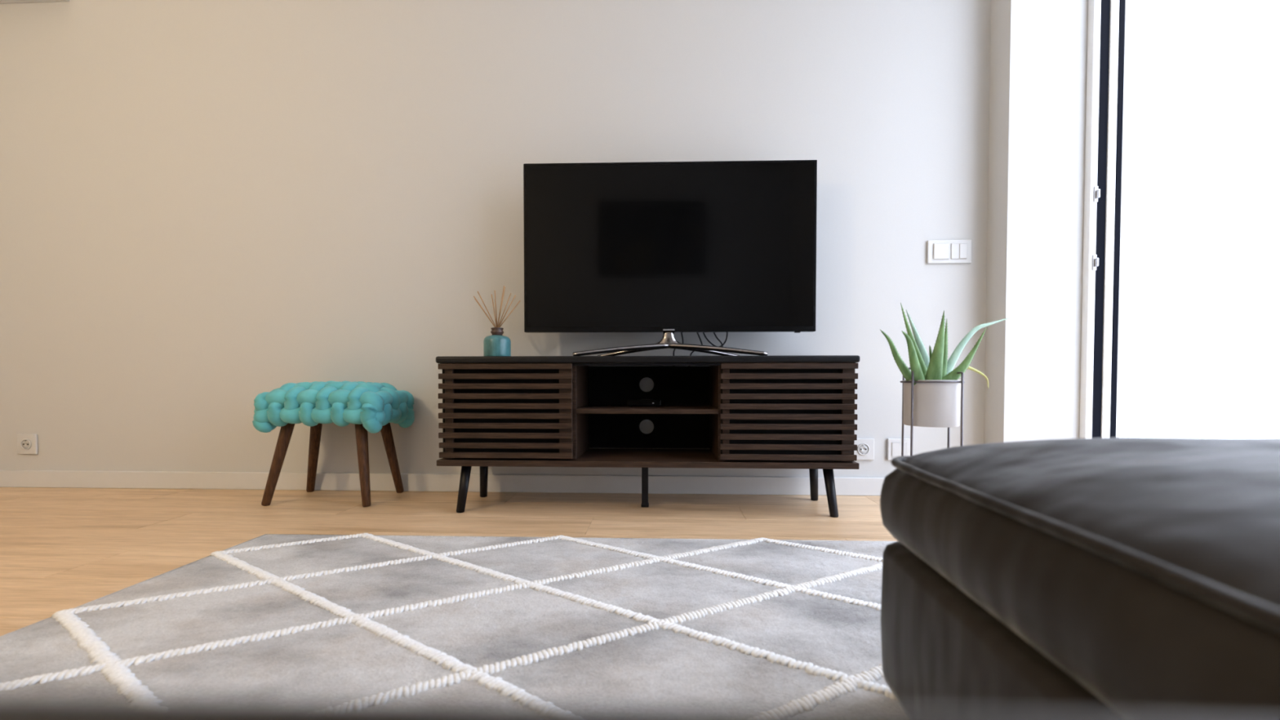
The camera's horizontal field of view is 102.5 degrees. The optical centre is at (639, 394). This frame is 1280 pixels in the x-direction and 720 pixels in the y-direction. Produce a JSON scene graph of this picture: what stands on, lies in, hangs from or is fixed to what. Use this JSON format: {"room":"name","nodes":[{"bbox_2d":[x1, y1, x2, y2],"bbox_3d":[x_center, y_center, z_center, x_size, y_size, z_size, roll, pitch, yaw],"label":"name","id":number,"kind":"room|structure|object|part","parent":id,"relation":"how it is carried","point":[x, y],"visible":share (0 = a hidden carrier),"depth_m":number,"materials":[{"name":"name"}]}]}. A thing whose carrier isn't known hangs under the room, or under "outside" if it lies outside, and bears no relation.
{"room":"living room","nodes":[
{"label":"living room","id":0,"kind":"room"},
{"bbox_2d":[0,487,897,636],"bbox_3d":[-0.818,0.475,0.614,5.010,0.080,3.000,0,1,3],"label":"floor","id":1,"kind":"structure","parent":0,"point":[61,548],"depth_m":1.67,"materials":[{"name":"brown wood"}]},
{"bbox_2d":[252,380,414,506],"bbox_3d":[-1.145,0.177,1.956,0.476,0.456,0.316,0,1,3],"label":"stool","id":2,"kind":"object","parent":1,"relation":"on","point":[371,406],"visible":1,"depth_m":1.84,"materials":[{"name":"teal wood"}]},
{"bbox_3d":[-1.319,0.231,1.884,0.119,0.352,0.041,-1,1,-20],"label":"leg","id":3,"kind":"part","parent":2,"relation":"part of","materials":[{"name":"brown wood"}]},
{"bbox_3d":[-1.311,0.227,2.065,0.131,0.353,0.041,1,2,37],"label":"leg","id":4,"kind":"part","parent":2,"relation":"part of","materials":[{"name":"brown wood"}]},
{"bbox_3d":[-1.007,0.232,1.870,0.090,0.350,0.041,1,2,40],"label":"leg","id":5,"kind":"part","parent":2,"relation":"part of","materials":[{"name":"brown wood"}]},
{"bbox_3d":[-1.000,0.227,2.052,0.041,0.351,0.106,1,2,35],"label":"leg","id":6,"kind":"part","parent":2,"relation":"part of","materials":[{"name":"brown wood"}]},
{"bbox_2d":[0,533,905,712],"bbox_3d":[-0.070,0.425,0.713,2.097,0.015,1.488,0,1,2],"label":"area rug","id":7,"kind":"object","parent":1,"relation":"on","point":[761,623],"visible":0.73,"depth_m":0.93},
{"bbox_2d":[0,437,1279,719],"bbox_3d":[0.134,0.120,-0.065,2.116,0.658,1.628,0,1,3],"label":"sofa","id":8,"kind":"object","parent":1,"relation":"on","point":[1095,578],"visible":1,"depth_m":0.36,"materials":[{"name":"grey fabric"}]},
{"bbox_2d":[880,437,1279,719],"bbox_3d":[0.706,0.135,-0.018,0.905,0.172,1.453,0,1,6],"label":"cushion","id":9,"kind":"object","parent":8,"relation":"on","point":[1130,578],"depth_m":0.36,"materials":[{"name":"grey fabric"}]},
{"bbox_2d":[435,355,859,517],"bbox_3d":[0.020,0.137,1.872,1.407,0.536,0.344,0,1,3],"label":"tv cabinet","id":10,"kind":"object","parent":1,"relation":"on","point":[794,411],"visible":1,"depth_m":1.73,"materials":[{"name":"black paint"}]},
{"bbox_3d":[-0.610,0.324,1.779,0.054,0.166,0.033,-1,2,-29],"label":"leg","id":11,"kind":"part","parent":10,"relation":"part of","materials":[{"name":"black wood"}]},
{"bbox_3d":[-0.608,0.319,1.998,0.033,0.166,0.053,-1,2,-33],"label":"leg","id":12,"kind":"part","parent":10,"relation":"part of","materials":[{"name":"black wood"}]},
{"bbox_2d":[473,285,520,355],"bbox_3d":[-0.529,-0.264,1.885,0.173,0.264,0.097,0,1,3],"label":"reed diffuser","id":13,"kind":"object","parent":10,"relation":"on","point":[496,344],"visible":0.89,"depth_m":1.86,"materials":[{"name":"teal glass"}]},
{"bbox_3d":[-0.453,0.063,1.753,0.448,0.315,0.005,0,1,3],"label":"sliding door","id":14,"kind":"part","parent":10,"relation":"part of","materials":[{"name":"brown wood"}]},
{"bbox_2d":[626,399,661,407],"bbox_3d":[0.017,0.033,1.903,0.124,0.026,0.091,0,1,3],"label":"media box","id":15,"kind":"object","parent":10,"relation":"on","point":[630,402],"visible":1,"depth_m":1.86,"materials":[{"name":"black plastic"}]},
{"bbox_3d":[0.018,0.324,1.848,0.027,0.163,0.027,0,1,3],"label":"leg","id":16,"kind":"part","parent":10,"relation":"part of","materials":[{"name":"black wood"}]},
{"bbox_2d":[576,404,718,413],"bbox_3d":[0.030,0.055,1.877,0.479,0.016,0.303,0,1,3],"label":"shelf","id":17,"kind":"object","parent":10,"relation":"attached to","point":[580,409],"depth_m":1.73,"materials":[{"name":"brown wood"}]},
{"bbox_3d":[0.028,0.053,2.035,1.394,0.325,0.006,0,1,3],"label":"panel","id":18,"kind":"part","parent":10,"relation":"part of","materials":[{"name":"black wood"}]},
{"bbox_2d":[523,160,817,355],"bbox_3d":[0.106,-0.491,1.881,1.075,0.720,0.207,0,1,2],"label":"television","id":19,"kind":"object","parent":10,"relation":"on","point":[668,248],"visible":0.89,"depth_m":1.89,"materials":[{"name":"black plastic"}]},
{"bbox_3d":[-0.064,-0.160,1.860,0.349,0.055,0.138,0,1,2],"label":"stand arm","id":20,"kind":"part","parent":19,"relation":"part of","materials":[{"name":"silver metal"}]},
{"bbox_3d":[-0.028,-0.163,1.947,0.282,0.055,0.038,0,1,17],"label":"stand arm","id":21,"kind":"part","parent":19,"relation":"part of","materials":[{"name":"silver metal"}]},
{"bbox_3d":[0.106,-0.232,1.892,1.073,0.003,0.002,0,1,2],"label":"trim","id":22,"kind":"part","parent":19,"relation":"part of","materials":[{"name":"black plastic"}]},
{"bbox_2d":[672,332,683,366],"bbox_3d":[0.152,-0.194,2.006,0.036,0.251,0.084,0,1,-5],"label":"power cable","id":23,"kind":"object","parent":19,"relation":"hanging from","point":[681,332],"visible":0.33,"depth_m":2.00,"materials":[{"name":"plastic"}]},
{"bbox_2d":[688,332,702,366],"bbox_3d":[0.213,-0.194,2.002,0.066,0.252,0.084,0,1,3],"label":"power cable","id":24,"kind":"object","parent":19,"relation":"hanging from","point":[696,332],"visible":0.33,"depth_m":1.99,"materials":[{"name":"plastic"}]},
{"bbox_3d":[0.243,-0.162,1.939,0.282,0.055,0.038,0,1,-14],"label":"stand arm","id":25,"kind":"part","parent":19,"relation":"part of","materials":[{"name":"silver metal"}]},
{"bbox_2d":[702,332,728,346],"bbox_3d":[0.281,-0.239,1.976,0.116,0.120,0.031,0,1,3],"label":"power cable","id":26,"kind":"object","parent":19,"relation":"hanging from","point":[706,338],"visible":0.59,"depth_m":1.98,"materials":[{"name":"plastic"}]},
{"bbox_2d":[713,332,723,346],"bbox_3d":[0.300,-0.189,1.993,0.035,0.222,0.104,1,2,42],"label":"power cable","id":27,"kind":"object","parent":19,"relation":"hanging from","point":[717,339],"visible":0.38,"depth_m":1.98,"materials":[{"name":"plastic"}]},
{"bbox_3d":[0.275,-0.160,1.850,0.351,0.055,0.138,0,1,2],"label":"stand arm","id":28,"kind":"part","parent":19,"relation":"part of","materials":[{"name":"silver metal"}]},
{"bbox_3d":[0.013,-0.099,1.717,1.390,0.009,0.008,0,1,3],"label":"door rail","id":29,"kind":"part","parent":10,"relation":"part of","materials":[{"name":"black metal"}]},
{"bbox_3d":[0.488,0.064,1.710,0.436,0.315,0.005,0,1,3],"label":"sliding door","id":30,"kind":"part","parent":10,"relation":"part of","materials":[{"name":"brown wood"}]},
{"bbox_3d":[0.657,0.320,1.939,0.033,0.166,0.053,1,2,38],"label":"leg","id":31,"kind":"part","parent":10,"relation":"part of","materials":[{"name":"black wood"}]},
{"bbox_3d":[0.639,0.326,1.722,0.054,0.166,0.033,1,2,34],"label":"leg","id":32,"kind":"part","parent":10,"relation":"part of","materials":[{"name":"black wood"}]},
{"bbox_2d":[900,367,964,456],"bbox_3d":[0.844,0.168,1.491,0.163,0.490,0.163,0,1,3],"label":"plant stand","id":33,"kind":"object","parent":1,"relation":"on","point":[912,381],"visible":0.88,"depth_m":1.44,"materials":[{"name":"grey metal"}]},
{"bbox_3d":[0.802,0.169,1.569,0.006,0.485,0.008,-1,2,-28],"label":"rod","id":34,"kind":"part","parent":33,"relation":"part of","materials":[{"name":"grey metal"}]},
{"bbox_3d":[0.766,0.172,1.450,0.008,0.485,0.006,-1,2,-28],"label":"rod","id":35,"kind":"part","parent":33,"relation":"part of","materials":[{"name":"grey metal"}]},
{"bbox_2d":[880,302,1010,427],"bbox_3d":[0.889,-0.088,1.483,0.406,0.358,0.148,0,1,3],"label":"aloe","id":36,"kind":"object","parent":33,"relation":"on","point":[935,405],"visible":0.94,"depth_m":1.44,"materials":[{"name":"plant"}]},
{"bbox_3d":[0.921,0.177,1.533,0.008,0.471,0.006,-1,2,-28],"label":"rod","id":37,"kind":"part","parent":33,"relation":"part of","materials":[{"name":"grey metal"}]},
{"bbox_3d":[0.885,0.180,1.414,0.006,0.471,0.008,-1,2,-28],"label":"rod","id":38,"kind":"part","parent":33,"relation":"part of","materials":[{"name":"grey metal"}]},
{"bbox_2d":[0,0,991,477],"bbox_3d":[-0.796,-0.912,2.142,5.110,2.780,0.120,0,1,3],"label":"wall","id":39,"kind":"structure","parent":0,"point":[207,207],"depth_m":2.10,"materials":[{"name":"paint"}]},
{"bbox_2d":[17,434,38,454],"bbox_3d":[-2.609,0.213,2.185,0.086,0.086,0.013,0,1,3],"label":"wall socket","id":40,"kind":"object","parent":39,"relation":"attached to","point":[27,444],"visible":1,"depth_m":2.18,"materials":[{"name":"white plastic"}]},
{"bbox_2d":[0,0,69,3],"bbox_3d":[-2.707,-1.649,2.052,0.660,0.034,0.200,0,1,3],"label":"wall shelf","id":41,"kind":"object","parent":39,"relation":"attached to","point":[1,1],"visible":1,"depth_m":2.14,"materials":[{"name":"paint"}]},
{"bbox_2d":[0,470,884,496],"bbox_3d":[-0.953,0.363,2.113,4.603,0.072,0.013,0,1,3],"label":"baseboard","id":42,"kind":"structure","parent":39,"relation":"attached to","point":[630,484],"depth_m":2.10,"materials":[{"name":"paint"}]},
{"bbox_2d":[853,438,874,460],"bbox_3d":[0.880,0.217,2.025,0.086,0.086,0.013,0,1,3],"label":"wall socket","id":43,"kind":"object","parent":39,"relation":"attached to","point":[865,446],"visible":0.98,"depth_m":2.02,"materials":[{"name":"white plastic"}]},
{"bbox_2d":[886,438,910,460],"bbox_3d":[1.016,0.217,2.019,0.086,0.086,0.012,0,1,3],"label":"blank plate","id":44,"kind":"object","parent":39,"relation":"attached to","point":[894,445],"visible":0.76,"depth_m":2.01,"materials":[{"name":"white plastic"}]},
{"bbox_2d":[926,240,971,263],"bbox_3d":[1.200,-0.553,1.991,0.166,0.090,0.015,0,1,3],"label":"light switch","id":45,"kind":"object","parent":39,"relation":"attached to","point":[939,251],"visible":1,"depth_m":1.99,"materials":[{"name":"white plastic"}]},
{"bbox_2d":[483,327,511,355],"bbox_3d":[-0.524,-0.187,1.887,0.097,0.112,0.097,0,1,3],"label":"bottle","id":46,"kind":"object","parent":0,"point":[496,344],"depth_m":1.85,"materials":[{"name":"teal ceramic"}]},
{"bbox_2d":[902,380,960,427],"bbox_3d":[0.844,0.025,1.488,0.148,0.132,0.148,0,1,3],"label":"pot","id":47,"kind":"object","parent":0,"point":[935,405],"depth_m":1.43,"materials":[{"name":"ceramic"}]},
{"bbox_2d":[983,0,1128,444],"bbox_3d":[1.481,-0.872,0.476,0.407,2.780,3.000,0,1,3],"label":"wall","id":48,"kind":"structure","parent":0,"point":[1038,48],"depth_m":1.87,"materials":[{"name":"paint"}]},
{"bbox_2d":[1079,0,1125,438],"bbox_3d":[1.625,-0.799,0.784,0.133,2.460,2.143,0,1,3],"label":"window","id":49,"kind":"structure","parent":48,"relation":"in","point":[1106,18],"depth_m":1.84,"materials":[{"name":"glass"},{"name":"rubber"},{"name":"white plastic"}]},
{"bbox_3d":[1.619,-0.825,1.843,0.024,2.460,0.028,0,1,3],"label":"frame post","id":50,"kind":"part","parent":49,"relation":"part of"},
{"bbox_3d":[1.624,-0.470,1.835,0.013,0.056,0.004,0,1,3],"label":"striker plate","id":51,"kind":"part","parent":49,"relation":"part of","materials":[{"name":"metal"}]},
{"bbox_3d":[1.624,-0.712,1.829,0.013,0.056,0.004,0,1,3],"label":"striker plate","id":52,"kind":"part","parent":49,"relation":"part of","materials":[{"name":"metal"}]},
{"bbox_3d":[1.681,-0.825,1.841,0.028,2.460,0.026,0,1,3],"label":"frame post","id":53,"kind":"part","parent":49,"relation":"part of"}
]}

